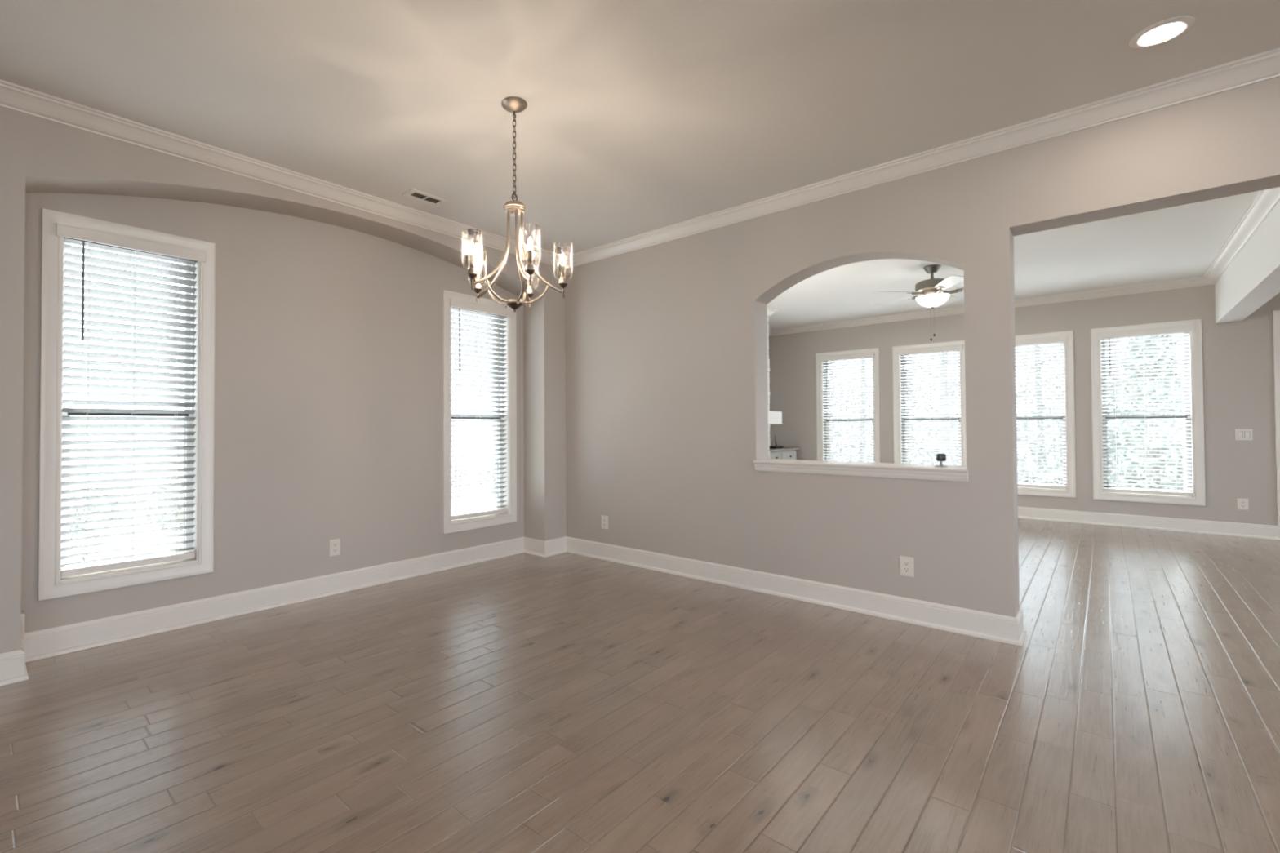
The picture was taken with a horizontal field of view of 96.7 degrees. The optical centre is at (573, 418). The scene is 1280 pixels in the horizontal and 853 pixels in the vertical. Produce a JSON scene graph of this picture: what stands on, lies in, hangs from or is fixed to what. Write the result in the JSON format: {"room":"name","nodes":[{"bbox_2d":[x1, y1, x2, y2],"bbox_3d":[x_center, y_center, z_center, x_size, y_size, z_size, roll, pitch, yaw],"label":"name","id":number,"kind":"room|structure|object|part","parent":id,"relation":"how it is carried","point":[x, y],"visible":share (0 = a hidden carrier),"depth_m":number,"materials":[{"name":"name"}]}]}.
{"room":"empty dining room","nodes":[
{"label":"empty dining room","id":0,"kind":"room"},
{"bbox_2d":[0,106,566,653],"bbox_3d":[-2.412,-0.149,3.041,0.278,2.743,6.528,-1,-1,43],"label":"wall","id":1,"kind":"structure","parent":0,"point":[37,154],"depth_m":3.07,"materials":[{"name":"beige paint"}]},
{"bbox_2d":[20,610,25,639],"bbox_3d":[-2.686,1.004,2.752,0.075,0.120,0.020,-1,-1,43],"label":"wall plate","id":2,"kind":"object","parent":1,"relation":"attached to","point":[23,615],"visible":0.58,"depth_m":2.73,"materials":[{"name":"white plastic"}]},
{"bbox_2d":[21,192,524,633],"bbox_3d":[-1.652,-0.135,4.155,0.140,2.743,3.863,-1,-1,43],"label":"wall niche","id":3,"kind":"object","parent":1,"relation":"in","point":[328,338],"visible":0.54,"depth_m":3.84,"materials":[{"name":"beige paint"}]},
{"bbox_2d":[37,208,215,600],"bbox_3d":[-2.514,-0.071,3.222,0.158,2.007,0.775,-1,-1,43],"label":"window","id":4,"kind":"structure","parent":3,"relation":"attached to","point":[51,585],"depth_m":3.06,"materials":[{"name":"white paint"}]},
{"bbox_3d":[-2.534,0.398,3.235,0.026,0.874,0.579,-1,-1,43],"label":"sash","id":5,"kind":"part","parent":4,"relation":"part of","materials":[{"name":"white plastic"}]},
{"bbox_3d":[-2.558,-0.493,3.268,0.026,0.965,0.579,-1,-1,43],"label":"sash","id":6,"kind":"part","parent":4,"relation":"part of","materials":[{"name":"glass"}]},
{"bbox_3d":[-2.546,-0.070,3.252,0.063,1.836,0.604,-1,-1,43],"label":"frame","id":7,"kind":"part","parent":4,"relation":"part of","materials":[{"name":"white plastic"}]},
{"bbox_2d":[56,222,206,577],"bbox_3d":[-2.476,-0.088,3.186,0.115,1.847,0.669,-1,-1,43],"label":"window blind","id":8,"kind":"object","parent":4,"relation":"attached to","point":[84,237],"visible":0.98,"depth_m":3.18,"materials":[{"name":"white paint"}]},
{"bbox_3d":[-2.633,-0.081,3.062,0.056,1.764,0.004,-1,-1,43],"label":"ladder cord","id":9,"kind":"part","parent":8,"relation":"part of","materials":[{"name":"white fabric"}]},
{"bbox_3d":[-2.495,0.819,3.193,0.050,0.034,0.599,-1,-1,43],"label":"rail","id":10,"kind":"part","parent":8,"relation":"part of","materials":[{"name":"white paint"}]},
{"bbox_3d":[-2.497,-0.080,3.206,0.056,1.764,0.004,-1,-1,43],"label":"ladder cord","id":11,"kind":"part","parent":8,"relation":"part of","materials":[{"name":"white fabric"}]},
{"bbox_3d":[-2.358,-0.078,3.354,0.056,1.764,0.004,-1,-1,43],"label":"ladder cord","id":12,"kind":"part","parent":8,"relation":"part of","materials":[{"name":"white fabric"}]},
{"bbox_2d":[328,538,340,555],"bbox_3d":[-1.686,0.911,3.991,0.008,0.115,0.075,-1,-1,43],"label":"wall outlet","id":13,"kind":"object","parent":3,"relation":"attached to","point":[334,544],"visible":1,"depth_m":3.99,"materials":[{"name":"white plastic"}]},
{"bbox_2d":[332,542,337,546],"bbox_3d":[-1.684,0.891,3.989,0.002,0.029,0.033,-1,-1,43],"label":"receptacle","id":14,"kind":"object","parent":13,"relation":"attached to","point":[334,544],"depth_m":3.99,"materials":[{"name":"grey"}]},
{"bbox_2d":[332,547,337,552],"bbox_3d":[-1.684,0.930,3.989,0.002,0.029,0.033,-1,-1,43],"label":"receptacle","id":15,"kind":"object","parent":13,"relation":"attached to","point":[334,549],"depth_m":3.99,"materials":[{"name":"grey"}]},
{"bbox_2d":[442,289,516,533],"bbox_3d":[-0.855,-0.051,4.989,0.158,2.007,0.789,-1,-1,43],"label":"window","id":16,"kind":"structure","parent":3,"relation":"attached to","point":[449,526],"depth_m":5.06,"materials":[{"name":"white paint"}]},
{"bbox_3d":[-0.899,-0.473,5.035,0.026,0.965,0.593,-1,-1,43],"label":"sash","id":17,"kind":"part","parent":16,"relation":"part of","materials":[{"name":"glass"}]},
{"bbox_3d":[-0.874,0.418,5.001,0.026,0.874,0.593,-1,-1,43],"label":"sash","id":18,"kind":"part","parent":16,"relation":"part of","materials":[{"name":"white plastic"}]},
{"bbox_2d":[449,297,514,519],"bbox_3d":[-0.817,-0.068,4.953,0.115,1.847,0.683,-1,-1,43],"label":"window blind","id":19,"kind":"object","parent":16,"relation":"attached to","point":[459,305],"visible":0.86,"depth_m":4.96,"materials":[{"name":"white paint"}]},
{"bbox_3d":[-0.976,-0.061,4.825,0.056,1.764,0.004,-1,-1,43],"label":"ladder cord","id":20,"kind":"part","parent":19,"relation":"part of","materials":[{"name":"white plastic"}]},
{"bbox_3d":[-0.835,0.839,4.960,0.050,0.034,0.613,-1,-1,43],"label":"rail","id":21,"kind":"part","parent":19,"relation":"part of","materials":[{"name":"white paint"}]},
{"bbox_3d":[-0.838,-0.059,4.973,0.056,1.764,0.004,-1,-1,43],"label":"ladder cord","id":22,"kind":"part","parent":19,"relation":"part of","materials":[{"name":"white fabric"}]},
{"bbox_3d":[-0.695,-0.058,5.125,0.056,1.764,0.004,-1,-1,43],"label":"ladder cord","id":23,"kind":"part","parent":19,"relation":"part of","materials":[{"name":"white fabric"}]},
{"bbox_3d":[-0.886,-0.050,5.018,0.063,1.836,0.618,-1,-1,43],"label":"frame","id":24,"kind":"part","parent":16,"relation":"part of","materials":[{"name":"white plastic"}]},
{"bbox_2d":[0,536,566,685],"bbox_3d":[-2.397,1.152,3.012,0.305,0.139,6.528,-1,-1,43],"label":"baseboard","id":25,"kind":"structure","parent":1,"relation":"attached to","point":[56,641],"depth_m":3.51,"materials":[{"name":"white paint"}]},
{"bbox_2d":[0,517,1279,852],"bbox_3d":[2.611,1.245,1.858,9.570,0.120,12.104,-1,-1,43],"label":"floor","id":26,"kind":"structure","parent":0,"point":[564,702],"depth_m":2.23,"materials":[{"name":"brown wood"}]},
{"bbox_2d":[767,316,782,458],"bbox_3d":[1.926,-0.101,7.294,0.924,2.742,1.564,-1,-1,43],"label":"fireplace","id":27,"kind":"object","parent":26,"relation":"on","point":[774,417],"visible":0.02,"depth_m":7.62,"materials":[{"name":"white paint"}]},
{"bbox_2d":[768,447,799,459],"bbox_3d":[2.873,0.870,8.530,0.536,0.829,1.422,-1,-1,43],"label":"dresser","id":28,"kind":"object","parent":26,"relation":"on","point":[785,453],"visible":0.17,"depth_m":8.51,"materials":[{"name":"grey wood"}]},
{"bbox_3d":[2.948,0.578,8.280,0.014,0.145,0.443,-1,-1,43],"label":"drawer","id":29,"kind":"part","parent":28,"relation":"part of","materials":[{"name":"grey wood"}]},
{"bbox_2d":[769,435,782,448],"bbox_3d":[3.069,0.356,8.638,0.160,0.200,0.260,-1,-1,43],"label":"router","id":30,"kind":"object","parent":28,"relation":"on","point":[775,446],"visible":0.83,"depth_m":8.61,"materials":[{"name":"black plastic"}]},
{"bbox_3d":[3.292,0.582,8.646,0.014,0.145,0.538,-1,-1,43],"label":"drawer","id":31,"kind":"part","parent":28,"relation":"part of","materials":[{"name":"grey wood"}]},
{"bbox_2d":[0,0,1279,329],"bbox_3d":[2.583,-1.655,2.089,9.850,0.200,12.354,-1,-1,43],"label":"ceiling","id":32,"kind":"structure","parent":0,"point":[640,117],"depth_m":2.66,"materials":[{"name":"white paint"}]},
{"bbox_2d":[401,188,448,206],"bbox_3d":[-1.016,-1.509,3.878,0.132,0.008,0.284,-1,-1,43],"label":"ceiling vent","id":33,"kind":"object","parent":32,"relation":"in","point":[413,193],"visible":1,"depth_m":3.87,"materials":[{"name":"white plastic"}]},
{"bbox_2d":[462,96,572,312],"bbox_3d":[-0.304,-1.024,2.746,0.540,1.018,0.533,-1,-1,43],"label":"chandelier","id":34,"kind":"object","parent":32,"relation":"hanging from","point":[513,104],"visible":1,"depth_m":2.72,"materials":[{"name":"silver metal"}]},
{"bbox_3d":[-0.465,-0.767,2.593,0.094,0.172,0.094,-1,-1,43],"label":"lamp shade","id":35,"kind":"part","parent":34,"relation":"part of","materials":[{"name":"clear glass"}]},
{"bbox_3d":[-0.465,-0.623,2.591,0.045,0.069,0.045,-1,-1,43],"label":"stem","id":36,"kind":"part","parent":34,"relation":"part of","materials":[{"name":"silver metal"}]},
{"bbox_3d":[-0.489,-0.619,2.868,0.045,0.069,0.045,-1,-1,43],"label":"stem","id":37,"kind":"part","parent":34,"relation":"part of","materials":[{"name":"silver metal"}]},
{"bbox_3d":[-0.489,-0.763,2.870,0.094,0.172,0.094,-1,-1,43],"label":"lamp shade","id":38,"kind":"part","parent":34,"relation":"part of","materials":[{"name":"clear glass"}]},
{"bbox_3d":[-0.386,-0.810,2.663,0.203,0.398,0.017,1,-1,-41],"label":"arm","id":39,"kind":"part","parent":34,"relation":"part of","materials":[{"name":"silver metal"}]},
{"bbox_3d":[-0.399,-0.807,2.816,0.206,0.399,0.013,-1,-1,31],"label":"arm","id":40,"kind":"part","parent":34,"relation":"part of","materials":[{"name":"silver metal"}]},
{"bbox_3d":[-0.236,-0.811,2.628,0.013,0.399,0.205,0,-1,-23],"label":"arm","id":41,"kind":"part","parent":34,"relation":"part of","materials":[{"name":"silver metal"}]},
{"bbox_3d":[-0.258,-0.807,2.876,0.015,0.398,0.203,0,-1,13],"label":"arm","id":42,"kind":"part","parent":34,"relation":"part of","materials":[{"name":"silver metal"}]},
{"bbox_3d":[-0.234,-0.762,2.978,0.094,0.172,0.094,-1,-1,43],"label":"lamp shade","id":43,"kind":"part","parent":34,"relation":"part of","materials":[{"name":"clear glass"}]},
{"bbox_3d":[-0.195,-0.625,2.528,0.045,0.069,0.045,-1,-1,43],"label":"stem","id":44,"kind":"part","parent":34,"relation":"part of","materials":[{"name":"silver metal"}]},
{"bbox_3d":[-0.195,-0.769,2.531,0.094,0.172,0.094,-1,-1,43],"label":"lamp shade","id":45,"kind":"part","parent":34,"relation":"part of","materials":[{"name":"clear glass"}]},
{"bbox_3d":[-0.233,-0.618,2.976,0.045,0.069,0.045,-1,-1,43],"label":"stem","id":46,"kind":"part","parent":34,"relation":"part of","materials":[{"name":"silver metal"}]},
{"bbox_3d":[-0.157,-0.809,2.760,0.204,0.399,0.015,0,-1,-5],"label":"arm","id":47,"kind":"part","parent":34,"relation":"part of","materials":[{"name":"silver metal"}]},
{"bbox_3d":[-0.051,-0.622,2.766,0.045,0.069,0.045,-1,-1,43],"label":"stem","id":48,"kind":"part","parent":34,"relation":"part of","materials":[{"name":"silver metal"}]},
{"bbox_3d":[-0.052,-0.766,2.768,0.094,0.172,0.094,-1,-1,43],"label":"lamp shade","id":49,"kind":"part","parent":34,"relation":"part of","materials":[{"name":"clear glass"}]},
{"bbox_2d":[870,264,964,341],"bbox_3d":[3.587,-1.135,5.617,1.202,0.741,1.182,-1,-1,43],"label":"ceiling fan","id":50,"kind":"object","parent":32,"relation":"hanging from","point":[928,293],"visible":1,"depth_m":5.53,"materials":[{"name":"grey metal"}]},
{"bbox_3d":[3.151,-1.246,5.572,0.430,0.035,0.138,0,-1,-5],"label":"blade","id":51,"kind":"part","parent":50,"relation":"part of","materials":[{"name":"white"}]},
{"bbox_3d":[3.397,-1.241,5.980,0.138,0.035,0.430,0,-1,-23],"label":"blade","id":52,"kind":"part","parent":50,"relation":"part of","materials":[{"name":"white"}]},
{"bbox_3d":[3.555,-1.155,5.605,0.285,0.104,0.285,-1,-1,43],"label":"lamp shade","id":53,"kind":"part","parent":50,"relation":"part of","materials":[{"name":"white glass"}]},
{"bbox_3d":[3.463,-1.253,5.212,0.138,0.035,0.430,0,-1,13],"label":"blade","id":54,"kind":"part","parent":50,"relation":"part of","materials":[{"name":"white wood"}]},
{"bbox_3d":[3.861,-1.244,5.872,0.430,0.035,0.138,1,-1,-41],"label":"blade","id":55,"kind":"part","parent":50,"relation":"part of","materials":[{"name":"white"}]},
{"bbox_3d":[3.902,-1.252,5.397,0.430,0.035,0.138,-1,-1,31],"label":"blade","id":56,"kind":"part","parent":50,"relation":"part of","materials":[{"name":"white"}]},
{"bbox_2d":[1128,15,1195,48],"bbox_3d":[2.363,-1.546,2.274,0.188,0.009,0.188,-1,-1,43],"label":"recessed light","id":57,"kind":"object","parent":32,"relation":"in","point":[1164,31],"visible":1,"depth_m":2.26,"materials":[{"name":"white paint"}]},
{"bbox_2d":[564,76,1279,617],"bbox_3d":[3.199,-0.181,2.387,8.999,2.743,0.200,-1,-1,43],"label":"wall","id":58,"kind":"structure","parent":0,"point":[667,406],"depth_m":3.65,"materials":[{"name":"beige paint"}]},
{"bbox_2d":[601,515,608,528],"bbox_3d":[0.272,0.916,4.980,0.075,0.115,0.008,-1,-1,43],"label":"wall outlet","id":59,"kind":"object","parent":58,"relation":"attached to","point":[604,518],"visible":1,"depth_m":4.97,"materials":[{"name":"white plastic"}]},
{"bbox_2d":[0,48,1279,268],"bbox_3d":[0.927,-1.538,-0.080,8.899,0.086,6.528,-1,-1,43],"label":"trim","id":60,"kind":"structure","parent":58,"relation":"attached to","point":[1264,66],"depth_m":3.15,"materials":[{"name":"white paint"}]},
{"bbox_2d":[566,536,1026,646],"bbox_3d":[1.095,1.159,4.348,3.714,0.139,0.254,-1,-1,43],"label":"baseboard","id":61,"kind":"structure","parent":58,"relation":"attached to","point":[982,624],"depth_m":3.67,"materials":[{"name":"white paint"}]},
{"bbox_2d":[753,458,968,481],"bbox_3d":[1.819,0.327,3.667,1.253,0.074,0.274,-1,-1,43],"label":"trim","id":62,"kind":"structure","parent":58,"relation":"attached to","point":[912,471],"depth_m":3.53,"materials":[{"name":"white paint"}]},
{"bbox_2d":[934,453,947,466],"bbox_3d":[2.141,0.245,3.296,0.056,0.077,0.055,0,-1,-19],"label":"security camera","id":63,"kind":"object","parent":62,"relation":"on","point":[940,457],"visible":1,"depth_m":3.28,"materials":[{"name":"black plastic"}]},
{"bbox_2d":[899,555,914,577],"bbox_3d":[1.984,0.883,3.372,0.075,0.115,0.008,-1,-1,43],"label":"wall outlet","id":64,"kind":"object","parent":58,"relation":"attached to","point":[906,565],"visible":1,"depth_m":3.37,"materials":[{"name":"white plastic"}]},
{"bbox_2d":[903,560,909,565],"bbox_3d":[1.983,0.864,3.370,0.033,0.029,0.002,-1,-1,43],"label":"receptacle","id":65,"kind":"object","parent":64,"relation":"attached to","point":[905,562],"depth_m":3.37,"materials":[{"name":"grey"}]},
{"bbox_2d":[903,567,909,572],"bbox_3d":[1.983,0.903,3.370,0.033,0.029,0.002,-1,-1,43],"label":"receptacle","id":66,"kind":"object","parent":64,"relation":"attached to","point":[905,569],"depth_m":3.37,"materials":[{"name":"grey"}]},
{"bbox_2d":[766,186,1279,336],"bbox_3d":[3.313,-1.457,5.879,4.921,0.086,5.026,-1,-1,43],"label":"trim","id":67,"kind":"structure","parent":58,"relation":"attached to","point":[1265,201],"depth_m":6.32,"materials":[{"name":"white paint"}]},
{"bbox_2d":[768,284,1279,525],"bbox_3d":[6.628,-0.135,6.294,9.350,2.743,0.140,-1,-1,43],"label":"wall","id":68,"kind":"structure","parent":0,"point":[1238,369],"depth_m":6.46,"materials":[{"name":"beige paint"}]},
{"bbox_2d":[815,347,879,462],"bbox_3d":[4.171,-0.016,8.587,0.894,2.007,0.158,-1,-1,43],"label":"window","id":69,"kind":"structure","parent":68,"relation":"in","point":[820,402],"depth_m":8.68,"materials":[{"name":"white paint"}]},
{"bbox_3d":[4.201,-0.016,8.618,0.723,1.836,0.063,-1,-1,43],"label":"frame","id":70,"kind":"part","parent":69,"relation":"part of","materials":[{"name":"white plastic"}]},
{"bbox_2d":[818,352,874,462],"bbox_3d":[4.135,-0.033,8.549,0.788,1.847,0.115,-1,-1,43],"label":"window blind","id":71,"kind":"object","parent":69,"relation":"attached to","point":[868,355],"visible":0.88,"depth_m":8.56,"materials":[{"name":"white paint"}]},
{"bbox_3d":[3.977,-0.021,8.737,0.004,1.764,0.056,-1,-1,43],"label":"ladder cord","id":72,"kind":"part","parent":71,"relation":"part of","materials":[{"name":"white fabric"}]},
{"bbox_3d":[4.155,-0.025,8.570,0.004,1.764,0.056,-1,-1,43],"label":"ladder cord","id":73,"kind":"part","parent":71,"relation":"part of","materials":[{"name":"white fabric"}]},
{"bbox_3d":[4.328,-0.028,8.408,0.004,1.764,0.056,-1,-1,43],"label":"ladder cord","id":74,"kind":"part","parent":71,"relation":"part of","materials":[{"name":"white fabric"}]},
{"bbox_3d":[4.209,-0.439,8.635,0.698,0.965,0.026,-1,-1,43],"label":"sash","id":75,"kind":"part","parent":69,"relation":"part of","materials":[{"name":"glass"}]},
{"bbox_3d":[4.193,0.453,8.601,0.698,0.874,0.026,-1,-1,43],"label":"sash","id":76,"kind":"part","parent":69,"relation":"part of","materials":[{"name":"glass"}]},
{"bbox_2d":[892,340,966,466],"bbox_3d":[4.952,-0.030,7.853,0.886,2.007,0.158,-1,-1,43],"label":"window","id":77,"kind":"structure","parent":68,"relation":"in","point":[896,359],"depth_m":8.05,"materials":[{"name":"white paint"}]},
{"bbox_2d":[896,345,962,466],"bbox_3d":[4.916,-0.047,7.815,0.780,1.847,0.115,-1,-1,43],"label":"window blind","id":78,"kind":"object","parent":77,"relation":"attached to","point":[905,353],"visible":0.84,"depth_m":7.82,"materials":[{"name":"white paint"}]},
{"bbox_3d":[4.936,-0.039,7.836,0.004,1.764,0.056,-1,-1,43],"label":"ladder cord","id":79,"kind":"part","parent":78,"relation":"part of","materials":[{"name":"white fabric"}]},
{"bbox_3d":[5.107,-0.042,7.676,0.004,1.764,0.056,-1,-1,43],"label":"ladder cord","id":80,"kind":"part","parent":78,"relation":"part of","materials":[{"name":"white fabric"}]},
{"bbox_3d":[4.990,-0.453,7.902,0.690,0.965,0.026,-1,-1,43],"label":"sash","id":81,"kind":"part","parent":77,"relation":"part of","materials":[{"name":"glass"}]},
{"bbox_3d":[4.974,0.438,7.867,0.690,0.874,0.026,-1,-1,43],"label":"sash","id":82,"kind":"part","parent":77,"relation":"part of","materials":[{"name":"glass"}]},
{"bbox_2d":[1015,330,1076,497],"bbox_3d":[5.724,-0.044,7.128,0.891,2.007,0.158,-1,-1,43],"label":"window","id":83,"kind":"structure","parent":68,"relation":"in","point":[1070,492],"depth_m":6.82,"materials":[{"name":"white paint"}]},
{"bbox_2d":[1015,336,1067,488],"bbox_3d":[5.688,-0.061,7.090,0.785,1.847,0.115,-1,-1,43],"label":"window blind","id":84,"kind":"object","parent":83,"relation":"attached to","point":[1060,340],"visible":0.62,"depth_m":7.02,"materials":[{"name":"white paint"}]},
{"bbox_3d":[5.708,-0.053,7.112,0.004,1.764,0.056,-1,-1,43],"label":"ladder cord","id":85,"kind":"part","parent":84,"relation":"part of","materials":[{"name":"white fabric"}]},
{"bbox_3d":[5.712,0.846,7.099,0.715,0.034,0.050,-1,-1,43],"label":"rail","id":86,"kind":"part","parent":84,"relation":"part of","materials":[{"name":"white paint"}]},
{"bbox_3d":[5.880,-0.056,6.950,0.004,1.764,0.056,-1,-1,43],"label":"ladder cord","id":87,"kind":"part","parent":84,"relation":"part of","materials":[{"name":"white fabric"}]},
{"bbox_3d":[5.746,0.424,7.143,0.695,0.874,0.026,-1,-1,43],"label":"sash","id":88,"kind":"part","parent":83,"relation":"part of","materials":[{"name":"white plastic"}]},
{"bbox_3d":[5.762,-0.467,7.177,0.695,0.965,0.026,-1,-1,43],"label":"sash","id":89,"kind":"part","parent":83,"relation":"part of","materials":[{"name":"white plastic"}]},
{"bbox_2d":[1090,319,1205,506],"bbox_3d":[6.480,-0.058,6.418,0.882,2.007,0.158,-1,-1,43],"label":"window","id":90,"kind":"structure","parent":68,"relation":"in","point":[1198,498],"depth_m":6.25,"materials":[{"name":"white paint"}]},
{"bbox_3d":[6.518,-0.480,6.467,0.686,0.965,0.026,-1,-1,43],"label":"sash","id":91,"kind":"part","parent":90,"relation":"part of","materials":[{"name":"glass"}]},
{"bbox_2d":[1096,324,1195,496],"bbox_3d":[6.444,-0.074,6.380,0.776,1.847,0.115,-1,-1,43],"label":"window blind","id":92,"kind":"object","parent":90,"relation":"attached to","point":[1184,329],"visible":1,"depth_m":6.39,"materials":[{"name":"white paint"}]},
{"bbox_3d":[6.289,-0.063,6.566,0.004,1.764,0.056,-1,-1,43],"label":"ladder cord","id":93,"kind":"part","parent":92,"relation":"part of","materials":[{"name":"white fabric"}]},
{"bbox_3d":[6.464,-0.066,6.402,0.004,1.764,0.056,-1,-1,43],"label":"ladder cord","id":94,"kind":"part","parent":92,"relation":"part of","materials":[{"name":"white fabric"}]},
{"bbox_3d":[6.469,0.832,6.389,0.706,0.034,0.050,-1,-1,43],"label":"rail","id":95,"kind":"part","parent":92,"relation":"part of","materials":[{"name":"white paint"}]},
{"bbox_3d":[6.634,-0.069,6.242,0.004,1.764,0.056,-1,-1,43],"label":"ladder cord","id":96,"kind":"part","parent":92,"relation":"part of","materials":[{"name":"white fabric"}]},
{"bbox_3d":[6.510,-0.058,6.450,0.711,1.836,0.063,-1,-1,43],"label":"frame","id":97,"kind":"part","parent":90,"relation":"part of","materials":[{"name":"white plastic"}]},
{"bbox_3d":[6.502,0.411,6.432,0.686,0.874,0.026,-1,-1,43],"label":"sash","id":98,"kind":"part","parent":90,"relation":"part of","materials":[{"name":"glass"}]},
{"bbox_2d":[1017,506,1279,539],"bbox_3d":[6.612,1.165,6.179,9.250,0.139,0.027,-1,-1,43],"label":"baseboard","id":99,"kind":"structure","parent":68,"relation":"attached to","point":[1204,526],"depth_m":6.29,"materials":[{"name":"white paint"}]},
{"bbox_2d":[1237,497,1248,510],"bbox_3d":[6.952,0.891,5.876,0.075,0.115,0.008,-1,-1,43],"label":"wall outlet","id":100,"kind":"object","parent":68,"relation":"attached to","point":[1242,504],"visible":1,"depth_m":5.87,"materials":[{"name":"white plastic"}]},
{"bbox_2d":[1235,429,1252,439],"bbox_3d":[6.961,0.171,5.875,0.116,0.115,0.008,-1,-1,43],"label":"light switch","id":101,"kind":"object","parent":68,"relation":"attached to","point":[1240,434],"visible":1,"depth_m":5.88,"materials":[{"name":"white plastic"}]},
{"bbox_2d":[1272,310,1279,525],"bbox_3d":[7.488,-0.010,5.375,1.042,2.178,0.020,-1,-1,43],"label":"trim","id":102,"kind":"structure","parent":68,"relation":"attached to","point":[1276,313],"depth_m":5.72,"materials":[{"name":"white paint"}]},
{"bbox_2d":[1181,333,1186,492],"bbox_3d":[7.367,0.009,6.687,0.135,3.340,1.406,-1,-1,43],"label":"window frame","id":103,"kind":"structure","parent":0,"point":[1182,370],"depth_m":7.11,"materials":[{"name":"white"}]},
{"bbox_2d":[1214,201,1279,324],"bbox_3d":[5.173,-1.281,4.130,0.179,0.506,5.026,-1,-1,43],"label":"ceiling beam","id":104,"kind":"structure","parent":0,"point":[1252,279],"depth_m":4.63,"materials":[{"name":"white paint"}]},
{"label":"outside","id":105,"kind":"structure","parent":0,"visible":0},
{"bbox_2d":[69,437,497,565],"bbox_3d":[-0.658,2.014,21.175,110.000,0.150,110.000,-1,-1,43],"label":"ground","id":106,"kind":"structure","parent":105,"point":[107,548],"depth_m":16.12,"materials":[{"name":"white"}]},
{"bbox_2d":[69,479,125,546],"bbox_3d":[-6.428,1.261,7.121,1.287,0.986,1.264,-1,-1,43],"label":"shrub","id":107,"kind":"object","parent":106,"relation":"on","point":[74,544],"visible":0.19,"depth_m":7.25,"materials":[{"name":"grey plant"}]},
{"bbox_3d":[-6.433,1.458,7.204,0.366,0.594,0.272,0,-1,-27],"label":"stem","id":108,"kind":"part","parent":107,"relation":"part of","materials":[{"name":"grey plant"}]},
{"bbox_2d":[141,474,184,534],"bbox_3d":[-5.340,1.245,8.018,1.234,1.034,1.242,-1,-1,43],"label":"shrub","id":109,"kind":"object","parent":106,"relation":"on","point":[172,488],"visible":0.18,"depth_m":7.75,"materials":[{"name":"grey plant"}]},
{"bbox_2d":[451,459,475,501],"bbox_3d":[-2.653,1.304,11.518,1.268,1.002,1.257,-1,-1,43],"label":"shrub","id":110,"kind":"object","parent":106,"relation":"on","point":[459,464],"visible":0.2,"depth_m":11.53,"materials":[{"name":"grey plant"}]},
{"bbox_2d":[471,457,497,497],"bbox_3d":[-1.594,1.312,12.320,1.277,1.001,1.269,-1,-1,43],"label":"shrub","id":111,"kind":"object","parent":106,"relation":"on","point":[493,461],"visible":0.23,"depth_m":12.14,"materials":[{"name":"grey plant"}]},
{"bbox_2d":[827,360,859,461],"bbox_3d":[6.915,-1.934,14.914,2.129,7.505,1.800,0,-1,-31],"label":"tree","id":112,"kind":"object","parent":106,"relation":"on","point":[851,360],"visible":0.1,"depth_m":14.86,"materials":[{"name":"grey plant"}]},
{"bbox_2d":[853,359,866,458],"bbox_3d":[9.816,-2.633,18.997,1.859,9.008,2.381,0,-1,-23],"label":"tree","id":113,"kind":"object","parent":106,"relation":"on","point":[860,359],"visible":0.02,"depth_m":19.02,"materials":[{"name":"grey plant"}]},
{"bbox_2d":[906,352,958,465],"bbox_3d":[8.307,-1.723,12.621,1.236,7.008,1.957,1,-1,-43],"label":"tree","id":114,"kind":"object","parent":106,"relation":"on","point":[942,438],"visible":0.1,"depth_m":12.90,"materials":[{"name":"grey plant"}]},
{"bbox_2d":[827,372,1183,492],"bbox_3d":[9.990,0.387,15.448,13.182,2.944,1.591,-1,-1,43],"label":"brush","id":115,"kind":"object","parent":106,"relation":"on","point":[1176,413],"visible":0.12,"depth_m":14.61,"materials":[{"name":"white plant"}]},
{"bbox_2d":[829,407,1182,492],"bbox_3d":[13.247,0.783,24.318,34.000,2.400,14.400,-1,-1,43],"label":"hill","id":116,"kind":"structure","parent":106,"relation":"on","point":[1017,422],"depth_m":19.10,"materials":[{"name":"white"}]},
{"bbox_2d":[1018,345,1060,468],"bbox_3d":[13.169,-2.189,16.179,2.593,8.005,1.488,-1,-1,23],"label":"tree","id":117,"kind":"object","parent":106,"relation":"on","point":[1038,436],"visible":0.09,"depth_m":15.93,"materials":[{"name":"grey plant"}]},
{"bbox_2d":[1102,334,1183,492],"bbox_3d":[10.367,-0.261,10.148,2.299,3.982,2.326,-1,-1,43],"label":"conifer","id":118,"kind":"object","parent":106,"relation":"on","point":[1175,358],"visible":0.25,"depth_m":10.04,"materials":[{"name":"grey plant"}]},
{"bbox_3d":[-3.172,1.682,5.164,3.463,0.049,15.213,-1,-1,43],"label":"ground","id":119,"kind":"structure","parent":106,"relation":"on","visible":0},
{"bbox_2d":[68,539,130,568],"bbox_3d":[-3.268,1.229,3.818,0.608,0.824,0.644,-1,-1,43],"label":"shrub","id":120,"kind":"object","parent":119,"relation":"on","point":[73,552],"visible":0.06,"depth_m":3.82,"materials":[{"name":"grey plant"}]},
{"bbox_2d":[144,507,183,555],"bbox_3d":[-2.888,1.142,4.393,0.710,1.013,0.711,-1,-1,43],"label":"shrub","id":121,"kind":"object","parent":119,"relation":"on","point":[176,546],"visible":0.05,"depth_m":4.26,"materials":[{"name":"grey plant"}]},
{"bbox_2d":[451,488,478,515],"bbox_3d":[-1.434,1.203,6.212,0.819,0.934,0.882,-1,-1,43],"label":"shrub","id":122,"kind":"object","parent":119,"relation":"on","point":[455,489],"visible":0.03,"depth_m":6.22,"materials":[{"name":"grey plant"}]}
]}

